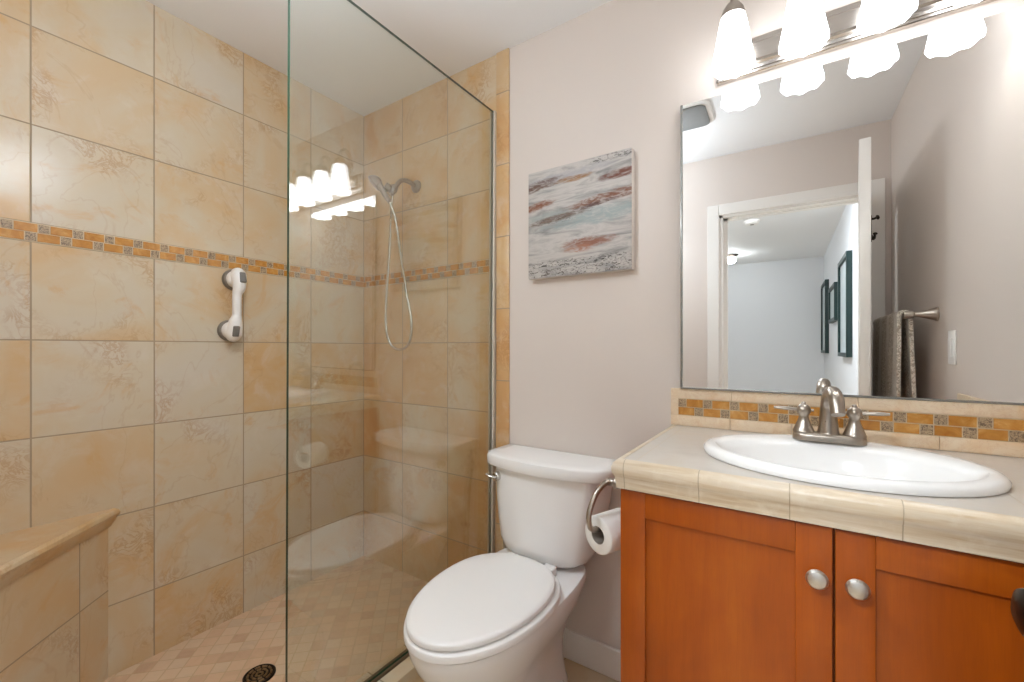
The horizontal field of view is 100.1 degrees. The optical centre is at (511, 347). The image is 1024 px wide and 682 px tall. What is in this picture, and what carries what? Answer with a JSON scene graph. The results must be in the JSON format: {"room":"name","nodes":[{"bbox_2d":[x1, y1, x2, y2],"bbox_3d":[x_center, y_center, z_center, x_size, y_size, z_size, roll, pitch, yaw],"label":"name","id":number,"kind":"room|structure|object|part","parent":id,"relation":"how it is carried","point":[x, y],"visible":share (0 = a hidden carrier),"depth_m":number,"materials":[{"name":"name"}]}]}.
{"room":"bathroom","nodes":[
{"label":"bathroom","id":0,"kind":"room"},
{"bbox_2d":[0,0,363,676],"bbox_3d":[-1.306,-0.035,1.664,0.100,2.440,1.860,0,0,34],"label":"wall","id":1,"kind":"structure","parent":0,"point":[120,388],"depth_m":1.60,"materials":[{"name":"tile"}]},
{"bbox_2d":[0,218,363,287],"bbox_3d":[-1.258,-0.356,1.644,0.003,0.058,1.640,0,0,34],"label":"trim","id":2,"kind":"structure","parent":1,"relation":"attached to","point":[9,228],"depth_m":1.57,"materials":[{"name":"tile"}]},
{"bbox_2d":[217,268,246,341],"bbox_3d":[-1.132,-0.177,1.758,0.086,0.305,0.103,0,0,34],"label":"grab bar","id":3,"kind":"object","parent":1,"relation":"attached to","point":[235,279],"visible":1,"depth_m":1.74,"materials":[{"name":"white plastic"}]},
{"bbox_2d":[217,320,228,340],"bbox_3d":[-1.161,-0.072,1.768,0.026,0.086,0.086,0,0,34],"label":"cup","id":4,"kind":"object","parent":3,"relation":"on","point":[221,327],"depth_m":1.74,"materials":[{"name":"white plastic"}]},
{"bbox_2d":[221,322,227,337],"bbox_3d":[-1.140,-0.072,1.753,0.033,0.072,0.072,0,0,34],"label":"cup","id":5,"kind":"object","parent":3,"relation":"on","point":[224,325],"depth_m":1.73,"materials":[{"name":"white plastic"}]},
{"bbox_2d":[222,270,231,289],"bbox_3d":[-1.152,-0.283,1.782,0.026,0.086,0.086,0,0,34],"label":"cup","id":6,"kind":"object","parent":3,"relation":"on","point":[226,281],"depth_m":1.75,"materials":[{"name":"white plastic"}]},
{"bbox_2d":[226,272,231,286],"bbox_3d":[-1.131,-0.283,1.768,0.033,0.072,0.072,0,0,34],"label":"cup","id":7,"kind":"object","parent":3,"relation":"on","point":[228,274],"depth_m":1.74,"materials":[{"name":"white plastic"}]},
{"bbox_2d":[104,556,427,681],"bbox_3d":[-0.918,1.205,1.417,0.820,0.160,1.640,0,0,34],"label":"floor","id":8,"kind":"structure","parent":0,"point":[343,622],"depth_m":1.67,"materials":[{"name":"tile"}]},
{"bbox_2d":[0,508,119,681],"bbox_3d":[-1.273,0.838,1.051,0.636,0.574,0.636,0,0,34],"label":"shower bench","id":9,"kind":"object","parent":8,"relation":"on","point":[54,575],"visible":1,"depth_m":1.26,"materials":[{"name":"tile"}]},
{"bbox_3d":[-1.273,0.581,1.051,0.636,0.059,0.636,0,0,34],"label":"seat","id":10,"kind":"part","parent":9,"relation":"part of","materials":[{"name":"tile"}]},
{"bbox_2d":[242,664,275,681],"bbox_3d":[-0.868,1.121,1.474,0.100,0.008,0.100,0,0,34],"label":"floor drain","id":11,"kind":"object","parent":8,"relation":"on","point":[263,672],"visible":1,"depth_m":1.47,"materials":[{"name":"brown metal"}]},
{"bbox_2d":[146,0,611,115],"bbox_3d":[-0.258,-1.305,0.965,2.620,0.100,1.860,0,0,34],"label":"ceiling","id":12,"kind":"structure","parent":0,"point":[337,51],"depth_m":1.71,"materials":[{"name":"paint"}]},
{"bbox_2d":[564,657,618,681],"bbox_3d":[0.101,1.235,0.666,1.490,0.100,1.760,0,0,34],"label":"floor","id":13,"kind":"structure","parent":0,"point":[576,672],"depth_m":1.56,"materials":[{"name":"tile"}]},
{"bbox_2d":[355,645,423,681],"bbox_3d":[-0.531,1.107,1.159,0.110,0.155,1.640,0,0,34],"label":"shower curb","id":14,"kind":"object","parent":13,"relation":"on","point":[405,671],"depth_m":1.37,"materials":[{"name":"tile"}]},
{"bbox_2d":[285,0,496,681],"bbox_3d":[-0.326,0.013,1.470,0.027,2.035,0.895,1,0,34],"label":"shower door frame","id":15,"kind":"structure","parent":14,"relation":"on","point":[402,656],"depth_m":1.82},
{"bbox_2d":[404,444,615,681],"bbox_3d":[-0.016,0.791,1.349,0.494,0.788,0.741,0,0,34],"label":"toilet","id":16,"kind":"object","parent":13,"relation":"on","point":[503,615],"visible":0.99,"depth_m":1.34,"materials":[{"name":"ceramic"}]},
{"bbox_3d":[-0.088,0.725,1.267,0.361,0.020,0.509,0,0,34],"label":"seat lid","id":17,"kind":"part","parent":16,"relation":"part of","materials":[{"name":"plastic"}]},
{"bbox_3d":[-0.085,0.750,1.264,0.380,0.021,0.522,0,0,34],"label":"seat","id":18,"kind":"part","parent":16,"relation":"part of","materials":[{"name":"plastic"}]},
{"bbox_3d":[-0.065,0.482,1.613,0.061,0.034,0.045,0,0,-45],"label":"flush lever","id":19,"kind":"part","parent":16,"relation":"part of","materials":[{"name":"silver metal"}]},
{"bbox_3d":[0.127,0.420,1.564,0.494,0.047,0.224,0,0,34],"label":"tank lid","id":20,"kind":"part","parent":16,"relation":"part of","materials":[{"name":"ceramic"}]},
{"bbox_3d":[0.129,0.597,1.569,0.436,0.320,0.197,0,0,34],"label":"tank","id":21,"kind":"part","parent":16,"relation":"part of","materials":[{"name":"ceramic"}]},
{"bbox_2d":[621,488,1023,681],"bbox_3d":[0.718,0.754,0.973,0.797,0.862,0.556,0,0,34],"label":"vanity cabinet","id":22,"kind":"object","parent":13,"relation":"on","point":[710,593],"visible":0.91,"depth_m":0.80,"materials":[{"name":"brown wood"}]},
{"bbox_2d":[586,478,618,532],"bbox_3d":[0.270,0.401,1.094,0.164,0.143,0.080,0,0,-31],"label":"toilet paper holder","id":23,"kind":"object","parent":22,"relation":"attached to","point":[610,481],"visible":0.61,"depth_m":1.08,"materials":[{"name":"silver metal"}]},
{"bbox_2d":[585,508,620,554],"bbox_3d":[0.259,0.477,1.121,0.100,0.096,0.096,0,0,-34],"label":"toilet paper roll","id":24,"kind":"object","parent":23,"relation":"on","point":[608,541],"visible":0.66,"depth_m":1.08,"materials":[{"name":"paper"}]},
{"bbox_3d":[0.420,0.698,0.891,0.288,0.641,0.006,0,0,34],"label":"panel","id":25,"kind":"part","parent":22,"relation":"part of","materials":[{"name":"brown wood"}]},
{"bbox_3d":[0.419,0.698,0.889,0.392,0.745,0.020,0,0,34],"label":"door","id":26,"kind":"part","parent":22,"relation":"part of","materials":[{"name":"brown wood"}]},
{"bbox_3d":[0.548,0.413,0.771,0.035,0.035,0.032,0,0,34],"label":"knob","id":27,"kind":"part","parent":22,"relation":"part of","materials":[{"name":"silver metal"}]},
{"bbox_2d":[611,425,1023,562],"bbox_3d":[0.716,0.286,0.981,0.813,0.065,0.548,0,0,34],"label":"countertop","id":28,"kind":"structure","parent":22,"relation":"on","point":[674,463],"depth_m":0.78,"materials":[{"name":"tile"}]},
{"bbox_2d":[774,386,889,445],"bbox_3d":[0.801,0.165,1.086,0.155,0.143,0.189,0,0,-17],"label":"faucet","id":29,"kind":"object","parent":28,"relation":"on","point":[832,404],"visible":1,"depth_m":1.07,"materials":[{"name":"silver metal"}]},
{"bbox_3d":[0.741,0.159,1.129,0.088,0.012,0.014,0,0,31],"label":"lever","id":30,"kind":"part","parent":29,"relation":"part of","materials":[{"name":"silver metal"}]},
{"bbox_3d":[0.760,0.179,1.118,0.049,0.080,0.049,0,0,34],"label":"handle","id":31,"kind":"part","parent":29,"relation":"part of","materials":[{"name":"silver metal"}]},
{"bbox_3d":[0.782,0.157,1.054,0.052,0.127,0.138,0,0,34],"label":"spout","id":32,"kind":"part","parent":29,"relation":"part of","materials":[{"name":"silver metal"}]},
{"bbox_3d":[0.847,0.179,1.060,0.049,0.080,0.049,0,0,34],"label":"handle","id":33,"kind":"part","parent":29,"relation":"part of","materials":[{"name":"silver metal"}]},
{"bbox_3d":[0.864,0.159,1.047,0.088,0.012,0.014,0,0,36],"label":"lever","id":34,"kind":"part","parent":29,"relation":"part of","materials":[{"name":"silver metal"}]},
{"bbox_2d":[703,434,1011,496],"bbox_3d":[0.716,0.320,0.959,0.530,0.170,0.434,0,0,34],"label":"sink","id":35,"kind":"object","parent":28,"relation":"in","point":[874,467],"visible":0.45,"depth_m":0.95,"materials":[{"name":"ceramic"}]},
{"bbox_3d":[0.596,0.413,0.740,0.035,0.035,0.032,0,0,34],"label":"knob","id":36,"kind":"part","parent":22,"relation":"part of","materials":[{"name":"silver metal"}]},
{"bbox_3d":[0.750,0.698,0.668,0.396,0.745,0.020,0,0,34],"label":"door","id":37,"kind":"part","parent":22,"relation":"part of","materials":[{"name":"brown wood"}]},
{"bbox_3d":[0.752,0.698,0.670,0.292,0.641,0.006,0,0,34],"label":"panel","id":38,"kind":"part","parent":22,"relation":"part of","materials":[{"name":"brown wood"}]},
{"bbox_2d":[364,0,1023,649],"bbox_3d":[0.272,-0.035,1.670,2.520,2.440,0.100,0,0,34],"label":"wall","id":39,"kind":"structure","parent":0,"point":[595,358],"depth_m":1.74,"materials":[{"name":"paint"}]},
{"bbox_2d":[368,175,420,350],"bbox_3d":[-0.549,-0.404,2.018,0.203,0.835,0.212,0,0,5],"label":"shower","id":40,"kind":"object","parent":39,"relation":"attached to","point":[375,180],"visible":1,"depth_m":1.97,"materials":[{"name":"silver metal"}]},
{"bbox_3d":[-0.510,-0.774,2.040,0.021,0.070,0.135,0,0,34],"label":"arm","id":41,"kind":"part","parent":40,"relation":"part of","materials":[{"name":"silver metal"}]},
{"bbox_2d":[364,259,488,287],"bbox_3d":[-0.446,-0.356,2.086,0.863,0.058,0.003,0,0,34],"label":"trim","id":42,"kind":"structure","parent":39,"relation":"attached to","point":[480,266],"depth_m":2.04,"materials":[{"name":"tile"}]},
{"bbox_2d":[496,48,509,551],"bbox_3d":[-0.038,-0.035,1.811,0.066,2.440,0.009,0,0,34],"label":"trim","id":43,"kind":"structure","parent":39,"relation":"attached to","point":[502,57],"depth_m":1.81,"materials":[{"name":"tile"}]},
{"bbox_2d":[529,148,634,279],"bbox_3d":[0.247,-0.481,1.604,0.416,0.419,0.035,0,0,34],"label":"painting","id":44,"kind":"object","parent":39,"relation":"attached to","point":[582,213],"visible":1,"depth_m":1.57,"materials":[{"name":"paint"}]},
{"bbox_2d":[563,628,620,681],"bbox_3d":[0.245,1.131,1.619,0.670,0.108,0.014,0,0,34],"label":"baseboard","id":45,"kind":"structure","parent":39,"relation":"attached to","point":[600,657],"depth_m":1.58,"materials":[{"name":"paint"}]},
{"bbox_2d":[671,388,1023,457],"bbox_3d":[0.868,0.194,1.206,0.811,0.121,0.010,0,0,34],"label":"backsplash","id":46,"kind":"structure","parent":39,"relation":"attached to","point":[990,429],"depth_m":1.12,"materials":[{"name":"tile"}]},
{"bbox_2d":[680,6,1023,405],"bbox_3d":[0.877,-0.330,1.192,0.776,0.925,0.008,0,0,33],"label":"mirror","id":47,"kind":"object","parent":39,"relation":"attached to","point":[854,225],"visible":0.92,"depth_m":1.15,"materials":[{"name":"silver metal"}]},
{"bbox_2d":[711,0,996,85],"bbox_3d":[0.862,-0.923,1.112,0.624,0.243,0.174,0,0,34],"label":"vanity light","id":48,"kind":"object","parent":39,"relation":"attached to","point":[808,31],"visible":1,"depth_m":1.16,"materials":[{"name":"white glass"}]},
{"bbox_3d":[0.632,-0.877,1.227,0.112,0.152,0.112,0,0,34],"label":"lamp shade","id":49,"kind":"part","parent":48,"relation":"part of","materials":[{"name":"white glass"}]},
{"bbox_3d":[0.771,-0.877,1.135,0.112,0.152,0.112,0,0,34],"label":"lamp shade","id":50,"kind":"part","parent":48,"relation":"part of","materials":[{"name":"white glass"}]},
{"bbox_3d":[0.909,-0.877,1.043,0.112,0.152,0.112,0,0,34],"label":"lamp shade","id":51,"kind":"part","parent":48,"relation":"part of","materials":[{"name":"white glass"}]},
{"bbox_3d":[1.048,-0.877,0.950,0.112,0.152,0.112,0,0,34],"label":"lamp shade","id":52,"kind":"part","parent":48,"relation":"part of","materials":[{"name":"white glass"}]},
{"bbox_3d":[-0.354,-0.035,-0.017,1.490,2.440,0.120,0,0,34],"label":"wall","id":53,"kind":"structure","parent":0,"visible":0},
{"bbox_2d":[1011,588,1023,636],"bbox_3d":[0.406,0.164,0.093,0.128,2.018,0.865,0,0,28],"label":"door knob","id":54,"kind":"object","parent":53,"relation":"in","point":[1017,600],"depth_m":0.44,"materials":[{"name":"metal"}]}
]}

